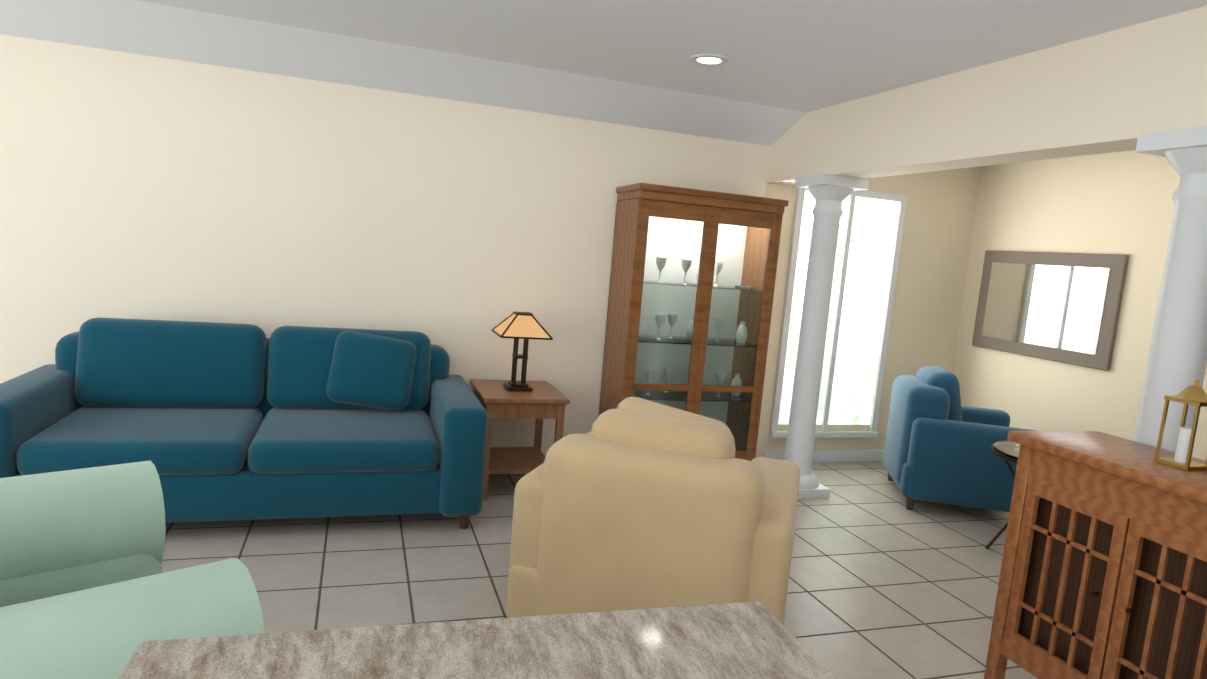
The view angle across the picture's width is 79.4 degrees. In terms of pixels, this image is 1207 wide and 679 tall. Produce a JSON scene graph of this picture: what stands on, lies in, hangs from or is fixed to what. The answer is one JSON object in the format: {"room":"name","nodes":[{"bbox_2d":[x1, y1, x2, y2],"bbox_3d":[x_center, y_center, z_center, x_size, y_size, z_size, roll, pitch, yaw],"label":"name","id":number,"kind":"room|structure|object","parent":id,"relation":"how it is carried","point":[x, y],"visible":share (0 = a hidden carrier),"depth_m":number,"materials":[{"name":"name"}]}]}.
{"room":"living room","nodes":[
{"label":"living room","id":0,"kind":"room"},
{"bbox_2d":[0,34,979,456],"bbox_3d":[-1.296,-0.414,4.465,8.700,2.460,0.120,3,7,-19],"label":"wall","id":1,"kind":"structure","parent":0,"point":[134,186],"depth_m":4.29,"materials":[{"name":"beige paint"}]},
{"bbox_2d":[543,450,883,462],"bbox_3d":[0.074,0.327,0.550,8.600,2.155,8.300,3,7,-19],"label":"baseboard","id":2,"kind":"structure","parent":1,"relation":"attached to","point":[828,456],"depth_m":5.62,"materials":[{"name":"white paint"}]},
{"bbox_2d":[769,187,907,437],"bbox_3d":[1.761,-0.179,5.425,0.940,1.860,0.050,3,7,-19],"label":"sunroom window","id":3,"kind":"structure","parent":1,"relation":"in","point":[871,226],"depth_m":5.47,"materials":[{"name":"glass"}]},
{"bbox_2d":[162,462,1037,678],"bbox_3d":[0.840,1.464,1.028,11.050,0.080,9.400,3,7,-19],"label":"floor","id":4,"kind":"structure","parent":0,"point":[884,583],"depth_m":3.33,"materials":[{"name":"tile"}]},
{"bbox_2d":[0,461,264,678],"bbox_3d":[-1.384,0.641,1.506,0.960,1.062,1.100,-2,9,-43],"label":"armchair","id":5,"kind":"object","parent":4,"relation":"on","point":[89,589],"visible":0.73,"depth_m":1.51,"materials":[{"name":"fabric"}]},
{"bbox_2d":[0,317,487,528],"bbox_3d":[-1.775,0.412,3.747,2.200,0.914,1.020,3,7,-19],"label":"sofa","id":6,"kind":"object","parent":4,"relation":"on","point":[211,421],"visible":0.96,"depth_m":3.61,"materials":[{"name":"fabric"}]},
{"bbox_2d":[138,630,821,678],"bbox_3d":[0.246,1.107,-0.393,0.869,0.865,3.114,3,7,-17],"label":"kitchen island","id":7,"kind":"object","parent":4,"relation":"on","point":[752,640],"depth_m":0.96,"materials":[{"name":"grey stone"}]},
{"bbox_2d":[134,630,725,678],"bbox_3d":[0.272,0.679,-0.449,0.890,0.001,3.190,3,7,-17],"label":"island countertop","id":8,"kind":"structure","parent":7,"relation":"on","point":[711,631],"depth_m":0.94,"materials":[{"name":"grey stone"}]},
{"bbox_2d":[470,379,569,500],"bbox_3d":[-0.542,0.595,4.419,0.500,0.600,0.560,3,7,-19],"label":"end table","id":9,"kind":"object","parent":4,"relation":"on","point":[541,401],"visible":0.79,"depth_m":4.22,"materials":[{"name":"brown wood"}]},
{"bbox_2d":[492,311,552,390],"bbox_3d":[-0.497,0.069,4.356,0.312,0.462,0.312,3,7,-19],"label":"table lamp","id":10,"kind":"object","parent":9,"relation":"on","point":[525,326],"visible":1,"depth_m":4.29,"materials":[{"name":"brown metal"}]},
{"bbox_2d":[506,397,799,624],"bbox_3d":[0.246,0.680,2.863,0.980,0.934,0.920,7,7,16],"label":"armchair","id":11,"kind":"object","parent":4,"relation":"on","point":[631,503],"visible":0.81,"depth_m":2.44,"materials":[{"name":"fabric"}]},
{"bbox_2d":[598,183,788,461],"bbox_3d":[0.559,-0.013,4.834,1.030,1.890,0.451,3,7,-19],"label":"curio cabinet","id":12,"kind":"object","parent":4,"relation":"on","point":[691,291],"visible":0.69,"depth_m":4.80,"materials":[{"name":"brown wood"}]},
{"bbox_2d":[784,174,868,498],"bbox_3d":[1.353,-0.006,4.705,0.320,2.040,0.320,3,7,-19],"label":"column","id":13,"kind":"structure","parent":4,"relation":"on","point":[830,193],"depth_m":4.63,"materials":[{"name":"white paint"}]},
{"bbox_2d":[882,365,1035,512],"bbox_3d":[2.357,0.647,4.838,0.800,0.885,0.800,6,7,11],"label":"chair","id":14,"kind":"object","parent":4,"relation":"on","point":[940,440],"visible":0.77,"depth_m":4.52,"materials":[{"name":"fabric"}]},
{"bbox_2d":[985,441,1019,548],"bbox_3d":[2.427,0.915,3.975,0.620,0.578,0.620,3,7,-19],"label":"table","id":15,"kind":"object","parent":4,"relation":"on","point":[1006,451],"visible":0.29,"depth_m":4.03,"materials":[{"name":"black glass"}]},
{"bbox_2d":[984,431,1206,678],"bbox_3d":[1.752,0.866,2.317,0.435,0.950,0.880,3,7,-19],"label":"cabinet","id":16,"kind":"object","parent":4,"relation":"on","point":[1103,573],"visible":1,"depth_m":2.34,"materials":[{"name":"brown wood"}]},
{"bbox_2d":[1154,379,1206,470],"bbox_3d":[1.822,0.259,2.261,0.104,0.275,0.104,3,7,-19],"label":"lantern","id":17,"kind":"object","parent":16,"relation":"on","point":[1194,394],"visible":1,"depth_m":2.25,"materials":[{"name":"gold metal"}]},
{"bbox_2d":[1133,126,1206,451],"bbox_3d":[2.041,0.301,2.638,0.320,2.040,0.320,3,7,-19],"label":"column","id":18,"kind":"structure","parent":4,"relation":"on","point":[1176,361],"depth_m":2.54,"materials":[{"name":"white paint"}]},
{"bbox_2d":[0,0,1206,145],"bbox_3d":[1.066,-1.197,0.707,11.050,0.720,9.400,3,7,-19],"label":"ceiling","id":19,"kind":"structure","parent":0,"point":[783,70],"depth_m":3.60,"materials":[{"name":"white paint"}]},
{"bbox_2d":[690,54,728,65],"bbox_3d":[0.529,-1.397,3.639,0.196,0.012,0.196,3,7,-19],"label":"recessed light","id":20,"kind":"object","parent":19,"relation":"in","point":[710,59],"visible":0.88,"depth_m":3.62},
{"bbox_2d":[767,6,1206,185],"bbox_3d":[1.810,-1.065,3.497,0.220,0.420,3.700,3,7,-19],"label":"beam","id":21,"kind":"structure","parent":19,"relation":"attached to","point":[1120,90],"depth_m":3.14,"materials":[{"name":"beige paint"}]},
{"bbox_2d":[952,150,1206,460],"bbox_3d":[3.474,0.028,4.150,0.120,2.460,3.820,3,7,-19],"label":"wall","id":22,"kind":"structure","parent":0,"point":[1122,202],"depth_m":4.88,"materials":[{"name":"beige paint"}]},
{"bbox_2d":[972,250,1128,370],"bbox_3d":[3.079,-0.241,5.106,0.032,0.740,1.100,3,7,-19],"label":"mirror","id":23,"kind":"object","parent":22,"relation":"attached to","point":[1059,307],"visible":0.96,"depth_m":5.01,"materials":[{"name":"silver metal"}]}
]}

